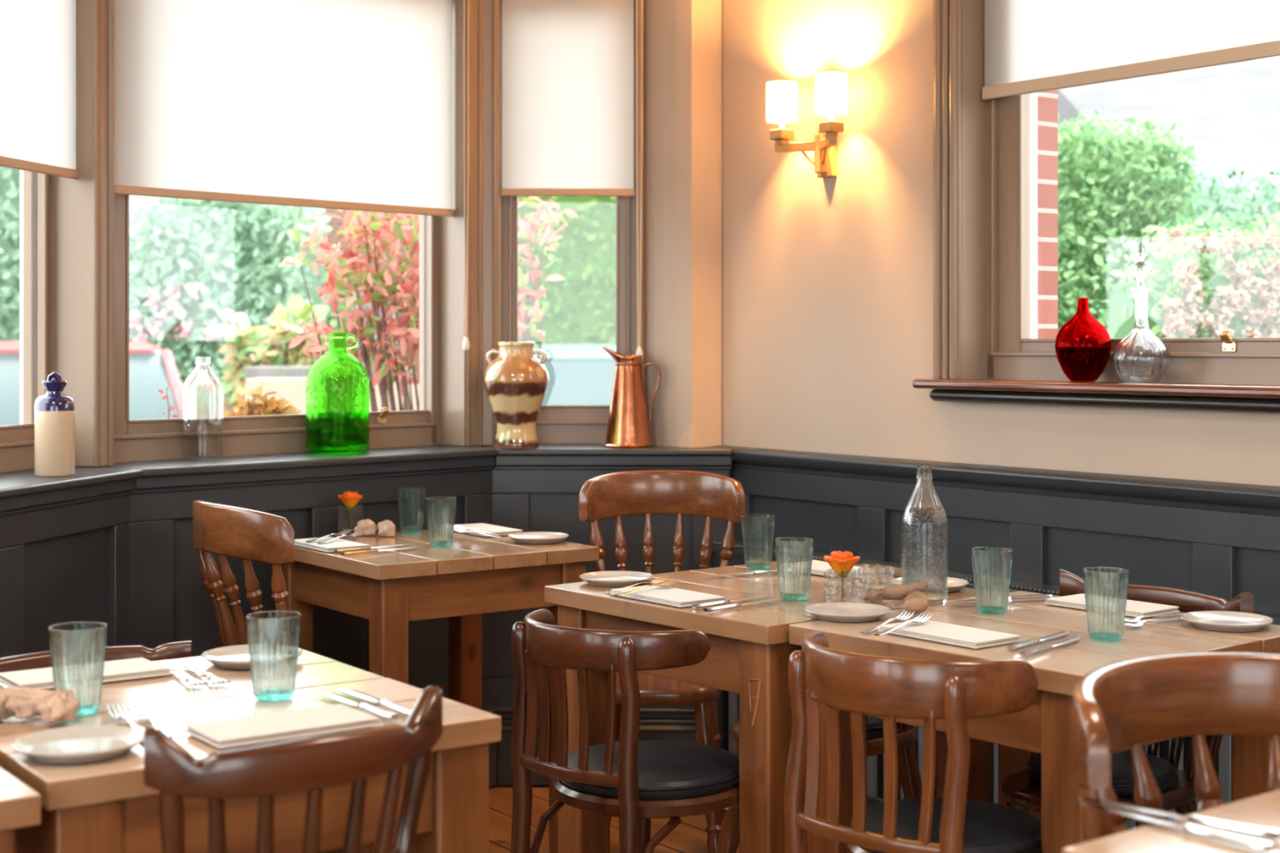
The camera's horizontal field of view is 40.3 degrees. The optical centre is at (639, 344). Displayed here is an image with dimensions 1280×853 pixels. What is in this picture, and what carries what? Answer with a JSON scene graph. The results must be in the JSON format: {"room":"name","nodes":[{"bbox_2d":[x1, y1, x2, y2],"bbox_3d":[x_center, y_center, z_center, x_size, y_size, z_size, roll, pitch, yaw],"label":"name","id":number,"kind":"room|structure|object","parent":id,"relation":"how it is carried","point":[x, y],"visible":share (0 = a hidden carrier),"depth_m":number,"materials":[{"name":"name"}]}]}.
{"room":"restaurant dining room","nodes":[
{"label":"restaurant dining room","id":0,"kind":"room"},
{"bbox_2d":[0,494,129,657],"bbox_3d":[-1.588,0.782,2.665,0.101,0.935,3.100,0,0,12],"label":"wall","id":1,"kind":"structure","parent":0,"point":[64,571],"depth_m":3.91,"materials":[{"name":"grey paint"}]},
{"bbox_2d":[49,0,114,466],"bbox_3d":[-1.396,-0.603,4.247,0.198,1.795,0.154,0,0,44],"label":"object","id":2,"kind":"structure","parent":1,"relation":"attached to","point":[82,209],"depth_m":4.21,"materials":[{"name":"brown paint"}]},
{"bbox_2d":[0,454,732,516],"bbox_3d":[-1.187,0.335,3.271,0.911,0.044,4.389,0,0,29],"label":"trim","id":3,"kind":"structure","parent":1,"relation":"attached to","point":[157,484],"depth_m":4.58,"materials":[{"name":"grey paint"}]},
{"bbox_2d":[0,443,732,498],"bbox_3d":[-1.277,0.304,3.424,1.246,0.019,4.748,0,0,29],"label":"window sill","id":4,"kind":"structure","parent":1,"relation":"on","point":[24,482],"depth_m":4.52,"materials":[{"name":"grey paint"}]},
{"bbox_2d":[34,371,75,476],"bbox_3d":[-1.320,0.177,3.930,0.087,0.234,0.087,0,0,0],"label":"bottle","id":5,"kind":"object","parent":4,"relation":"on","point":[54,411],"visible":1,"depth_m":3.90,"materials":[{"name":"beige ceramic"}]},
{"bbox_2d":[306,333,369,453],"bbox_3d":[-0.825,0.131,4.758,0.171,0.327,0.171,0,0,0],"label":"bottle","id":6,"kind":"object","parent":4,"relation":"on","point":[338,385],"visible":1,"depth_m":4.69,"materials":[{"name":"green glass"}]},
{"bbox_2d":[483,342,548,448],"bbox_3d":[-0.355,0.143,4.992,0.187,0.303,0.187,0,0,0],"label":"vase","id":7,"kind":"object","parent":4,"relation":"on","point":[516,382],"visible":1,"depth_m":4.94,"materials":[{"name":"ceramic"}]},
{"bbox_2d":[601,346,661,448],"bbox_3d":[-0.033,0.149,5.048,0.146,0.290,0.146,0,0,-45],"label":"jug","id":8,"kind":"object","parent":4,"relation":"on","point":[628,424],"visible":1,"depth_m":5.01,"materials":[{"name":"brown"}]},
{"bbox_2d":[481,706,697,787],"bbox_3d":[-1.176,1.142,3.261,0.923,0.216,4.383,0,0,29],"label":"baseboard","id":9,"kind":"structure","parent":1,"relation":"attached to","point":[656,723],"depth_m":4.93,"materials":[{"name":"grey paint"}]},
{"bbox_2d":[128,470,492,709],"bbox_3d":[-0.858,0.782,4.595,0.100,0.935,1.210,0,0,44],"label":"wall","id":10,"kind":"structure","parent":0,"point":[170,602],"depth_m":4.53,"materials":[{"name":"grey paint"}]},
{"bbox_2d":[438,0,502,446],"bbox_3d":[-0.527,-0.603,5.154,0.231,1.795,0.231,0,0,0],"label":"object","id":11,"kind":"structure","parent":10,"relation":"attached to","point":[466,416],"depth_m":5.07,"materials":[{"name":"brown paint"}]},
{"bbox_2d":[320,785,739,852],"bbox_3d":[0.950,1.283,0.630,8.500,0.054,9.260,0,0,0],"label":"floor","id":12,"kind":"structure","parent":0,"point":[690,836],"depth_m":4.51,"materials":[{"name":"brown wood"}]},
{"bbox_2d":[0,767,40,852],"bbox_3d":[-1.114,0.870,1.976,0.662,0.760,0.660,0,0,-36],"label":"dining table","id":13,"kind":"object","parent":12,"relation":"on","point":[20,805],"visible":1,"depth_m":1.90,"materials":[{"name":"brown wood"}]},
{"bbox_2d":[0,640,191,672],"bbox_3d":[-0.794,0.864,2.559,0.432,0.776,0.409,0,0,-38],"label":"chair","id":14,"kind":"object","parent":12,"relation":"on","point":[178,650],"visible":0.3,"depth_m":2.73,"materials":[{"name":"brown wood"}]},
{"bbox_2d":[192,500,295,647],"bbox_3d":[-0.795,0.805,4.078,0.470,0.894,0.465,0,0,-37],"label":"chair","id":15,"kind":"object","parent":12,"relation":"on","point":[247,535],"visible":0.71,"depth_m":3.87,"materials":[{"name":"brown wood"}]},
{"bbox_2d":[0,646,501,852],"bbox_3d":[-0.614,0.870,2.396,0.595,0.760,0.660,0,0,-36],"label":"dining table","id":16,"kind":"object","parent":12,"relation":"on","point":[105,806],"visible":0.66,"depth_m":2.26,"materials":[{"name":"brown wood"}]},
{"bbox_2d":[0,684,79,724],"bbox_3d":[-0.801,0.465,2.261,0.146,0.046,0.063,0,0,13],"label":"bread roll","id":17,"kind":"object","parent":16,"relation":"on","point":[62,704],"visible":1,"depth_m":2.25,"materials":[{"name":"food"}]},
{"bbox_2d":[12,725,143,763],"bbox_3d":[-0.673,0.481,2.091,0.153,0.015,0.153,0,0,0],"label":"plate","id":18,"kind":"object","parent":16,"relation":"on","point":[82,744],"visible":0.98,"depth_m":2.11,"materials":[{"name":"grey"}]},
{"bbox_2d":[0,657,171,689],"bbox_3d":[-0.813,0.483,2.554,0.220,0.011,0.112,0,0,-36],"label":"folded napkin","id":19,"kind":"object","parent":16,"relation":"on","point":[60,677],"visible":0.84,"depth_m":2.53,"materials":[{"name":"grey"}]},
{"bbox_2d":[128,699,173,737],"bbox_3d":[-0.628,0.482,2.242,0.024,0.012,0.196,0,0,-28],"label":"fork","id":20,"kind":"object","parent":16,"relation":"on","point":[156,724],"visible":0.96,"depth_m":2.27,"materials":[{"name":"silver metal"}]},
{"bbox_2d":[200,644,302,669],"bbox_3d":[-0.596,0.481,2.680,0.153,0.015,0.153,0,0,0],"label":"plate","id":21,"kind":"object","parent":16,"relation":"on","point":[253,656],"visible":1,"depth_m":2.70,"materials":[{"name":"grey"}]},
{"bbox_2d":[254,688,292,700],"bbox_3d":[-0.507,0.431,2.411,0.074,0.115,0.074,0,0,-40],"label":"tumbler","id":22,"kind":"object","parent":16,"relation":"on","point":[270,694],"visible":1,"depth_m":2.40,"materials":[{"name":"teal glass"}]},
{"bbox_2d":[185,703,382,749],"bbox_3d":[-0.451,0.483,2.211,0.220,0.011,0.112,0,0,-36],"label":"folded napkin","id":23,"kind":"object","parent":16,"relation":"on","point":[298,723],"visible":1,"depth_m":2.19,"materials":[{"name":"grey"}]},
{"bbox_2d":[316,691,399,719],"bbox_3d":[-0.381,0.484,2.347,0.018,0.007,0.214,0,0,-37],"label":"table knife","id":24,"kind":"object","parent":16,"relation":"on","point":[389,715],"visible":1,"depth_m":2.32,"materials":[{"name":"silver metal"}]},
{"bbox_2d":[337,688,413,715],"bbox_3d":[-0.357,0.484,2.369,0.018,0.007,0.214,0,0,-36],"label":"table knife","id":25,"kind":"object","parent":16,"relation":"on","point":[403,709],"visible":0.82,"depth_m":2.35,"materials":[{"name":"silver metal"}]},
{"bbox_2d":[143,686,442,852],"bbox_3d":[-0.474,0.828,2.068,0.366,0.848,0.409,0,0,-38],"label":"chair","id":26,"kind":"object","parent":12,"relation":"on","point":[311,764],"visible":1,"depth_m":1.90,"materials":[{"name":"brown wood"}]},
{"bbox_2d":[280,528,599,852],"bbox_3d":[-0.517,0.870,4.292,0.600,0.760,0.602,0,0,-36],"label":"dining table","id":27,"kind":"object","parent":12,"relation":"on","point":[468,578],"visible":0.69,"depth_m":4.12,"materials":[{"name":"brown wood"}]},
{"bbox_2d":[294,537,369,552],"bbox_3d":[-0.753,0.483,4.212,0.112,0.011,0.220,0,0,-36],"label":"folded napkin","id":28,"kind":"object","parent":27,"relation":"on","point":[337,544],"visible":0.73,"depth_m":4.17,"materials":[{"name":"grey"}]},
{"bbox_2d":[353,519,377,535],"bbox_3d":[-0.701,0.467,4.461,0.060,0.042,0.040,0,0,0],"label":"bread roll","id":29,"kind":"object","parent":27,"relation":"on","point":[370,528],"visible":0.94,"depth_m":4.45,"materials":[{"name":"food"}]},
{"bbox_2d":[444,523,522,537],"bbox_3d":[-0.408,0.483,4.547,0.112,0.011,0.220,0,0,-34],"label":"folded napkin","id":30,"kind":"object","parent":27,"relation":"on","point":[491,528],"visible":0.78,"depth_m":4.50,"materials":[{"name":"grey"}]},
{"bbox_2d":[507,532,568,543],"bbox_3d":[-0.253,0.481,4.334,0.153,0.015,0.153,0,0,0],"label":"plate","id":31,"kind":"object","parent":27,"relation":"on","point":[522,537],"visible":1,"depth_m":4.36,"materials":[{"name":"grey"}]},
{"bbox_3d":[-0.755,0.455,4.547,0.064,0.068,0.064,0,0,0],"label":"bud vase","id":32,"kind":"object","parent":27,"relation":"on","visible":0},
{"bbox_2d":[337,491,363,528],"bbox_3d":[-0.755,0.431,4.547,0.066,0.096,0.066,0,0,0],"label":"rose","id":33,"kind":"object","parent":32,"relation":"in","point":[349,499],"visible":1,"depth_m":4.53,"materials":[{"name":"orange plant"}]},
{"bbox_2d":[510,608,739,852],"bbox_3d":[-0.006,0.870,3.175,0.390,0.764,0.439,0,0,41],"label":"bentwood chair","id":34,"kind":"object","parent":12,"relation":"on","point":[635,781],"visible":0.98,"depth_m":3.04,"materials":[{"name":"brown wood"}]},
{"bbox_2d":[561,740,739,799],"bbox_3d":[0.020,0.775,3.205,0.344,0.037,0.344,0,0,41],"label":"cushion","id":35,"kind":"object","parent":34,"relation":"on","point":[667,770],"depth_m":3.11,"materials":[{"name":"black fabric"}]},
{"bbox_2d":[578,470,745,852],"bbox_3d":[0.047,0.787,4.252,0.418,0.930,0.460,0,0,4],"label":"chair","id":36,"kind":"object","parent":12,"relation":"on","point":[681,493],"visible":0.54,"depth_m":4.41,"materials":[{"name":"brown wood"}]},
{"bbox_2d":[544,561,1004,852],"bbox_3d":[0.263,0.870,3.489,0.645,0.760,0.658,0,0,-40],"label":"dining table","id":37,"kind":"object","parent":12,"relation":"on","point":[748,655],"visible":0.53,"depth_m":3.28,"materials":[{"name":"brown wood"}]},
{"bbox_2d":[579,570,653,586],"bbox_3d":[-0.048,0.481,3.573,0.153,0.015,0.153,0,0,0],"label":"plate","id":38,"kind":"object","parent":37,"relation":"on","point":[611,578],"visible":0.93,"depth_m":3.60,"materials":[{"name":"grey"}]},
{"bbox_2d":[609,585,725,607],"bbox_3d":[0.052,0.483,3.353,0.112,0.011,0.220,0,0,-38],"label":"folded napkin","id":39,"kind":"object","parent":37,"relation":"on","point":[669,596],"visible":0.95,"depth_m":3.32,"materials":[{"name":"grey"}]},
{"bbox_2d":[776,560,885,579],"bbox_3d":[0.409,0.483,3.740,0.112,0.011,0.220,0,0,-39],"label":"folded napkin","id":40,"kind":"object","parent":37,"relation":"on","point":[815,567],"visible":0.88,"depth_m":3.71,"materials":[{"name":"grey"}]},
{"bbox_2d":[891,577,968,592],"bbox_3d":[0.581,0.481,3.490,0.153,0.015,0.153,0,0,0],"label":"plate","id":41,"kind":"object","parent":37,"relation":"on","point":[953,584],"visible":0.33,"depth_m":3.51,"materials":[{"name":"grey"}]},
{"bbox_3d":[0.380,0.457,3.280,0.071,0.064,0.071,0,0,0],"label":"bud vase","id":42,"kind":"object","parent":37,"relation":"on","visible":0},
{"bbox_2d":[823,551,860,602],"bbox_3d":[0.380,0.438,3.280,0.068,0.098,0.068,0,0,0],"label":"rose","id":43,"kind":"object","parent":42,"relation":"in","point":[842,562],"visible":1,"depth_m":3.27,"materials":[{"name":"orange plant"}]},
{"bbox_2d":[717,559,922,852],"bbox_3d":[0.400,0.867,3.672,0.409,0.771,0.396,0,0,-39],"label":"chair","id":44,"kind":"object","parent":12,"relation":"on","point":[907,735],"visible":0.13,"depth_m":3.63,"materials":[{"name":"brown wood"}]},
{"bbox_2d":[866,715,900,738],"bbox_3d":[0.390,0.780,3.665,0.313,0.037,0.313,0,0,-38],"label":"cushion","id":45,"kind":"object","parent":44,"relation":"on","point":[874,725],"depth_m":3.55,"materials":[{"name":"black fabric"}]},
{"bbox_2d":[783,630,1041,852],"bbox_3d":[0.462,0.856,2.740,0.404,0.793,0.434,0,0,43],"label":"bentwood chair","id":46,"kind":"object","parent":12,"relation":"on","point":[890,688],"visible":0.98,"depth_m":2.59,"materials":[{"name":"brown wood"}]},
{"bbox_2d":[866,797,1041,852],"bbox_3d":[0.490,0.768,2.770,0.305,0.037,0.305,0,0,44],"label":"cushion","id":47,"kind":"object","parent":46,"relation":"on","point":[988,827],"depth_m":2.72,"materials":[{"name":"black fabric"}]},
{"bbox_2d":[710,541,1279,830],"bbox_3d":[1.096,0.899,3.752,0.133,0.702,2.880,0,0,-36],"label":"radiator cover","id":48,"kind":"object","parent":12,"relation":"on","point":[744,553],"visible":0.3,"depth_m":4.36,"materials":[{"name":"grey paint"}]},
{"bbox_2d":[788,591,1279,852],"bbox_3d":[0.708,0.870,3.022,0.650,0.760,0.622,0,0,-40],"label":"dining table","id":49,"kind":"object","parent":12,"relation":"on","point":[1045,727],"visible":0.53,"depth_m":2.89,"materials":[{"name":"brown wood"}]},
{"bbox_2d":[804,602,890,622],"bbox_3d":[0.373,0.481,3.126,0.153,0.015,0.153,0,0,0],"label":"plate","id":50,"kind":"object","parent":49,"relation":"on","point":[831,611],"visible":1,"depth_m":3.15,"materials":[{"name":"grey"}]},
{"bbox_2d":[862,581,928,613],"bbox_3d":[0.467,0.462,3.192,0.124,0.053,0.085,0,0,14],"label":"bread","id":51,"kind":"object","parent":49,"relation":"on","point":[913,597],"visible":0.99,"depth_m":3.20,"materials":[{"name":"food"}]},
{"bbox_2d":[902,466,946,599],"bbox_3d":[0.537,0.357,3.289,0.087,0.262,0.087,0,0,0],"label":"water bottle","id":52,"kind":"object","parent":49,"relation":"on","point":[924,526],"visible":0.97,"depth_m":3.26,"materials":[{"name":"clear glass"}]},
{"bbox_2d":[877,619,1021,648],"bbox_3d":[0.515,0.483,2.914,0.112,0.011,0.220,0,0,-38],"label":"folded napkin","id":53,"kind":"object","parent":49,"relation":"on","point":[930,630],"visible":0.84,"depth_m":2.88,"materials":[{"name":"grey"}]},
{"bbox_2d":[1006,630,1069,649],"bbox_3d":[0.659,0.484,2.861,0.018,0.007,0.214,0,0,40],"label":"table knife","id":54,"kind":"object","parent":49,"relation":"on","point":[1019,645],"visible":1,"depth_m":2.83,"materials":[{"name":"silver metal"}]},
{"bbox_2d":[1018,635,1080,656],"bbox_3d":[0.666,0.484,2.805,0.018,0.007,0.214,0,0,39],"label":"table knife","id":55,"kind":"object","parent":49,"relation":"on","point":[1028,652],"visible":1,"depth_m":2.78,"materials":[{"name":"silver metal"}]},
{"bbox_2d":[1044,593,1179,617],"bbox_3d":[0.872,0.483,3.227,0.112,0.011,0.220,0,0,-39],"label":"folded napkin","id":56,"kind":"object","parent":49,"relation":"on","point":[1082,601],"visible":0.96,"depth_m":3.20,"materials":[{"name":"grey"}]},
{"bbox_2d":[1180,610,1273,631],"bbox_3d":[1.018,0.481,3.024,0.153,0.015,0.153,0,0,0],"label":"plate","id":57,"kind":"object","parent":49,"relation":"on","point":[1230,621],"visible":1,"depth_m":3.04,"materials":[{"name":"grey"}]},
{"bbox_2d":[1001,568,1253,821],"bbox_3d":[0.860,0.849,3.218,0.409,0.806,0.431,0,0,-39],"label":"chair","id":58,"kind":"object","parent":12,"relation":"on","point":[1022,790],"visible":0.39,"depth_m":3.19,"materials":[{"name":"brown wood"}]},
{"bbox_2d":[1028,750,1176,795],"bbox_3d":[0.850,0.780,3.210,0.263,0.037,0.263,0,0,-38],"label":"cushion","id":59,"kind":"object","parent":58,"relation":"on","point":[1163,771],"depth_m":3.15,"materials":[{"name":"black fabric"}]},
{"bbox_2d":[1062,789,1279,852],"bbox_3d":[0.854,0.870,1.660,0.660,0.760,0.600,0,0,-38],"label":"dining table","id":60,"kind":"object","parent":12,"relation":"on","point":[1263,811],"visible":0.78,"depth_m":1.74,"materials":[{"name":"brown wood"}]},
{"bbox_2d":[1080,803,1275,851],"bbox_3d":[0.539,0.484,1.757,0.018,0.007,0.214,0,0,-40],"label":"table knife","id":61,"kind":"object","parent":60,"relation":"on","point":[1263,846],"visible":1,"depth_m":1.73,"materials":[{"name":"silver metal"}]},
{"bbox_2d":[1079,798,1279,839],"bbox_3d":[0.552,0.484,1.790,0.214,0.007,0.018,0,0,42],"label":"table knife","id":62,"kind":"object","parent":60,"relation":"on","point":[1272,833],"visible":1,"depth_m":1.76,"materials":[{"name":"silver metal"}]},
{"bbox_2d":[1072,652,1279,841],"bbox_3d":[0.722,0.812,1.881,0.493,0.880,0.470,0,0,-26],"label":"chair","id":63,"kind":"object","parent":12,"relation":"on","point":[1131,703],"visible":0.78,"depth_m":2.06,"materials":[{"name":"brown wood"}]},
{"bbox_2d":[492,469,729,707],"bbox_3d":[-0.113,0.782,5.027,0.740,0.935,0.100,0,0,0],"label":"wall","id":64,"kind":"structure","parent":0,"point":[526,500],"depth_m":4.98,"materials":[{"name":"grey paint"}]},
{"bbox_2d":[644,0,723,446],"bbox_3d":[0.151,-0.593,5.194,0.278,1.815,0.380,0,0,0],"label":"wall","id":65,"kind":"structure","parent":0,"point":[683,39],"depth_m":5.05,"materials":[{"name":"beige paint"}]},
{"bbox_2d":[636,0,644,379],"bbox_3d":[0.001,-0.603,5.228,0.021,1.795,0.210,0,0,0],"label":"trim","id":66,"kind":"structure","parent":65,"relation":"attached to","point":[639,2],"depth_m":5.12,"materials":[{"name":"brown paint"}]},
{"bbox_2d":[675,422,703,447],"bbox_3d":[0.142,0.258,5.032,0.063,0.075,0.057,0,0,45],"label":"trim","id":67,"kind":"structure","parent":65,"relation":"attached to","point":[690,438],"depth_m":5.01,"materials":[{"name":"beige paint"}]},
{"bbox_2d":[723,0,1279,486],"bbox_3d":[2.758,-0.125,1.756,0.130,2.750,8.306,0,0,-36],"label":"wall","id":68,"kind":"structure","parent":0,"point":[828,282],"depth_m":4.62,"materials":[{"name":"beige paint"}]},
{"bbox_2d":[765,70,848,177],"bbox_3d":[0.460,-0.581,4.656,0.129,0.261,0.284,0,0,-36],"label":"wall lamp","id":69,"kind":"object","parent":68,"relation":"attached to","point":[831,100],"visible":1,"depth_m":4.67,"materials":[{"name":"glass"}]},
{"bbox_2d":[933,0,961,379],"bbox_3d":[1.144,-0.593,3.807,0.036,1.355,1.372,0,0,-36],"label":"trim","id":70,"kind":"structure","parent":68,"relation":"attached to","point":[947,14],"depth_m":4.31,"materials":[{"name":"brown paint"}]},
{"bbox_2d":[961,0,986,379],"bbox_3d":[1.178,-0.512,3.847,0.092,1.195,1.199,0,0,-36],"label":"trim","id":71,"kind":"structure","parent":68,"relation":"attached to","point":[973,107],"depth_m":4.32,"materials":[{"name":"brown paint"}]},
{"bbox_2d":[711,444,1279,516],"bbox_3d":[2.660,0.323,1.733,0.055,0.063,8.286,0,0,-36],"label":"trim","id":72,"kind":"structure","parent":68,"relation":"attached to","point":[1240,498],"depth_m":4.08,"materials":[{"name":"grey paint"}]},
{"bbox_2d":[729,467,1279,828],"bbox_3d":[2.653,0.782,1.772,0.024,0.935,8.356,0,0,-36],"label":"panelling","id":73,"kind":"object","parent":68,"relation":"attached to","point":[1024,537],"visible":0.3,"depth_m":4.10,"materials":[{"name":"grey paint"}]},
{"bbox_2d":[912,378,1279,398],"bbox_3d":[1.217,0.097,3.740,0.153,0.024,1.617,0,0,-36],"label":"windowsill","id":74,"kind":"structure","parent":68,"relation":"attached to","point":[1227,390],"depth_m":3.87,"materials":[{"name":"brown wood"}]},
{"bbox_2d":[1054,297,1111,381],"bbox_3d":[1.022,-0.012,4.021,0.127,0.192,0.127,0,0,0],"label":"glass vase","id":75,"kind":"object","parent":74,"relation":"on","point":[1082,346],"visible":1,"depth_m":3.98,"materials":[{"name":"glass"}]},
{"bbox_2d":[1112,240,1169,382],"bbox_3d":[1.115,-0.074,3.875,0.121,0.316,0.121,0,0,0],"label":"glass decanter","id":76,"kind":"object","parent":74,"relation":"on","point":[1140,357],"visible":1,"depth_m":3.85,"materials":[{"name":"glass"}]},
{"bbox_2d":[929,389,1279,413],"bbox_3d":[1.197,0.125,3.722,0.050,0.032,1.552,0,0,-36],"label":"trim","id":77,"kind":"structure","parent":68,"relation":"attached to","point":[1254,405],"depth_m":3.88,"materials":[{"name":"black paint"}]},
{"bbox_2d":[982,0,1279,100],"bbox_3d":[1.211,-0.859,3.867,0.050,0.503,1.161,0,0,-36],"label":"roller blind","id":78,"kind":"object","parent":68,"relation":"attached to","point":[1031,46],"visible":1,"depth_m":4.01,"materials":[{"name":"white fabric"}]},
{"bbox_2d":[986,92,1279,385],"bbox_3d":[1.238,-0.507,3.891,0.093,1.205,1.195,0,0,-36],"label":"window","id":79,"kind":"structure","parent":68,"relation":"in","point":[1014,349],"depth_m":4.28,"materials":[{"name":"brown paint"}]},
{"bbox_2d":[1037,88,1057,338],"bbox_3d":[2.944,-0.150,1.706,0.102,3.200,8.006,0,0,-36],"label":"brick wall","id":80,"kind":"structure","parent":0,"point":[1047,101],"depth_m":4.34,"materials":[{"name":"brick"}]},
{"bbox_3d":[-1.759,-1.305,2.728,0.250,0.390,3.250,0,0,12],"label":"wall","id":81,"kind":"structure","parent":0,"visible":0},
{"bbox_2d":[0,169,49,472],"bbox_3d":[-1.621,-0.403,3.495,0.085,1.415,1.535,0,0,12],"label":"window","id":82,"kind":"structure","parent":81,"relation":"in","point":[16,441],"depth_m":4.20,"materials":[{"name":"brown paint"}]},
{"bbox_2d":[0,0,78,179],"bbox_3d":[-1.540,-0.755,3.466,0.049,0.710,1.542,0,0,12],"label":"roller blind","id":83,"kind":"object","parent":81,"relation":"attached to","point":[37,37],"visible":1,"depth_m":4.04,"materials":[{"name":"white fabric"}]},
{"bbox_3d":[-0.973,-1.305,4.735,0.250,0.390,1.250,0,0,44],"label":"wall","id":84,"kind":"structure","parent":0,"visible":0},
{"bbox_2d":[114,194,438,462],"bbox_3d":[-0.996,-0.403,4.748,0.088,1.415,1.142,0,0,44],"label":"window","id":85,"kind":"structure","parent":84,"relation":"in","point":[155,439],"depth_m":4.65,"materials":[{"name":"brown paint"}]},
{"bbox_2d":[114,0,470,350],"bbox_3d":[-0.912,-0.547,4.668,0.114,1.126,1.106,0,0,44],"label":"roller blind","id":86,"kind":"object","parent":85,"relation":"attached to","point":[342,104],"visible":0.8,"depth_m":4.65,"materials":[{"name":"white fabric"}]},
{"bbox_3d":[-0.222,-1.305,5.206,0.465,0.390,0.250,0,0,0],"label":"wall","id":87,"kind":"structure","parent":0,"visible":0},
{"bbox_2d":[502,0,636,443],"bbox_3d":[-0.211,-0.403,5.234,0.423,1.415,0.085,0,0,0],"label":"window","id":88,"kind":"structure","parent":87,"relation":"in","point":[555,424],"depth_m":5.20,"materials":[{"name":"brown paint"}]},
{"bbox_2d":[500,0,643,358],"bbox_3d":[-0.201,-0.532,5.135,0.419,1.155,0.076,0,0,0],"label":"roller blind","id":89,"kind":"object","parent":88,"relation":"attached to","point":[567,65],"visible":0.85,"depth_m":5.13,"materials":[{"name":"white fabric"}]},
{"bbox_3d":[0.000,1.560,20.000,80.000,0.120,100.000,0,0,0],"label":"ground","id":90,"kind":"structure","parent":0,"visible":0},
{"bbox_2d":[0,166,19,341],"bbox_3d":[-6.837,-0.889,17.133,3.430,5.087,1.828,0,0,0],"label":"hedge","id":91,"kind":"object","parent":90,"relation":"on","point":[9,177],"visible":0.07,"depth_m":16.58,"materials":[{"name":"green plant"}]},
{"bbox_2d":[0,341,191,426],"bbox_3d":[-3.826,0.739,11.600,1.740,1.522,4.100,0,0,-18],"label":"car","id":92,"kind":"object","parent":90,"relation":"on","point":[151,368],"visible":0.04,"depth_m":11.05,"materials":[{"name":"red paint"}]},
{"bbox_2d":[128,195,341,417],"bbox_3d":[-3.831,-0.004,14.976,2.366,3.168,1.906,0,0,0],"label":"hedge","id":93,"kind":"object","parent":90,"relation":"on","point":[207,258],"visible":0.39,"depth_m":14.25,"materials":[{"name":"green plant"}]},
{"bbox_2d":[214,381,302,417],"bbox_3d":[-1.234,0.810,5.744,0.462,1.381,0.231,0,0,0],"label":"plant","id":94,"kind":"object","parent":90,"relation":"on","point":[261,406],"visible":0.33,"depth_m":5.72,"materials":[{"name":"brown plant"}]},
{"bbox_2d":[210,293,330,411],"bbox_3d":[-2.367,0.652,11.520,0.844,1.990,0.830,0,0,0],"label":"shrub","id":95,"kind":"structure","parent":90,"relation":"on","point":[244,347],"depth_m":11.28,"materials":[{"name":"plant"}]},
{"bbox_2d":[245,365,417,379],"bbox_3d":[-1.780,0.818,10.875,1.288,1.365,0.350,0,0,0],"label":"wall","id":96,"kind":"structure","parent":90,"relation":"on","point":[260,371],"depth_m":10.70,"materials":[{"name":"stone"}]},
{"bbox_2d":[245,377,419,413],"bbox_3d":[-1.696,0.850,10.400,1.228,1.300,0.400,0,0,0],"label":"wall","id":97,"kind":"structure","parent":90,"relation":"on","point":[289,388],"depth_m":10.20,"materials":[{"name":"brown"}]},
{"bbox_2d":[324,263,355,346],"bbox_3d":[-3.279,0.360,17.579,0.957,2.376,1.479,0,0,0],"label":"tree","id":98,"kind":"object","parent":90,"relation":"on","point":[333,320],"visible":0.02,"depth_m":17.18,"materials":[{"name":"green plant"}]},
{"bbox_2d":[275,208,419,411],"bbox_3d":[-1.032,0.444,6.592,0.702,2.120,0.597,0,0,0],"label":"shrub","id":99,"kind":"object","parent":90,"relation":"on","point":[380,286],"visible":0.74,"depth_m":6.49,"materials":[{"name":"red plant"}]},
{"bbox_2d":[323,208,419,365],"bbox_3d":[-2.878,-1.900,22.485,2.110,6.800,5.630,0,0,0],"label":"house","id":100,"kind":"object","parent":90,"relation":"on","point":[335,224],"visible":0.02,"depth_m":20.00,"materials":[{"name":"brick"}]},
{"bbox_2d":[517,195,577,359],"bbox_3d":[-0.430,0.452,6.299,0.413,2.099,0.569,0,0,0],"label":"shrub","id":101,"kind":"object","parent":90,"relation":"on","point":[526,226],"visible":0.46,"depth_m":6.28,"materials":[{"name":"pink plant"}]},
{"bbox_2d":[517,195,616,343],"bbox_3d":[-0.484,-0.588,17.745,2.816,4.306,1.422,0,0,0],"label":"hedge","id":102,"kind":"object","parent":90,"relation":"on","point":[581,308],"visible":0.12,"depth_m":17.29,"materials":[{"name":"green plant"}]},
{"bbox_2d":[533,343,616,404],"bbox_3d":[-0.537,0.747,14.400,1.740,1.506,4.100,0,0,-7],"label":"wall","id":103,"kind":"structure","parent":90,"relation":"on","point":[579,374],"depth_m":12.96,"materials":[{"name":"grey paint"}]},
{"bbox_2d":[1057,104,1205,332],"bbox_3d":[2.289,0.192,9.080,0.977,2.732,1.340,0,0,0],"label":"hedge","id":104,"kind":"object","parent":90,"relation":"on","point":[1095,199],"visible":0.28,"depth_m":8.53,"materials":[{"name":"green plant"}]},
{"bbox_2d":[1057,58,1279,211],"bbox_3d":[5.557,-0.541,15.735,4.000,4.083,5.130,0,0,0],"label":"sky","id":105,"kind":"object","parent":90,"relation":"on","point":[1232,110],"visible":0.04,"depth_m":14.30,"materials":[{"name":"white"}]},
{"bbox_2d":[1061,137,1279,267],"bbox_3d":[3.155,0.172,10.621,1.605,2.771,1.250,0,0,0],"label":"hedge","id":106,"kind":"object","parent":90,"relation":"on","point":[1212,201],"visible":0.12,"depth_m":10.15,"materials":[{"name":"green plant"}]},
{"bbox_2d":[1088,209,1279,337],"bbox_3d":[2.454,0.483,6.980,1.153,2.088,0.925,0,0,0],"label":"bush","id":107,"kind":"object","parent":90,"relation":"on","point":[1242,299],"visible":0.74,"depth_m":6.60,"materials":[{"name":"green plant"}]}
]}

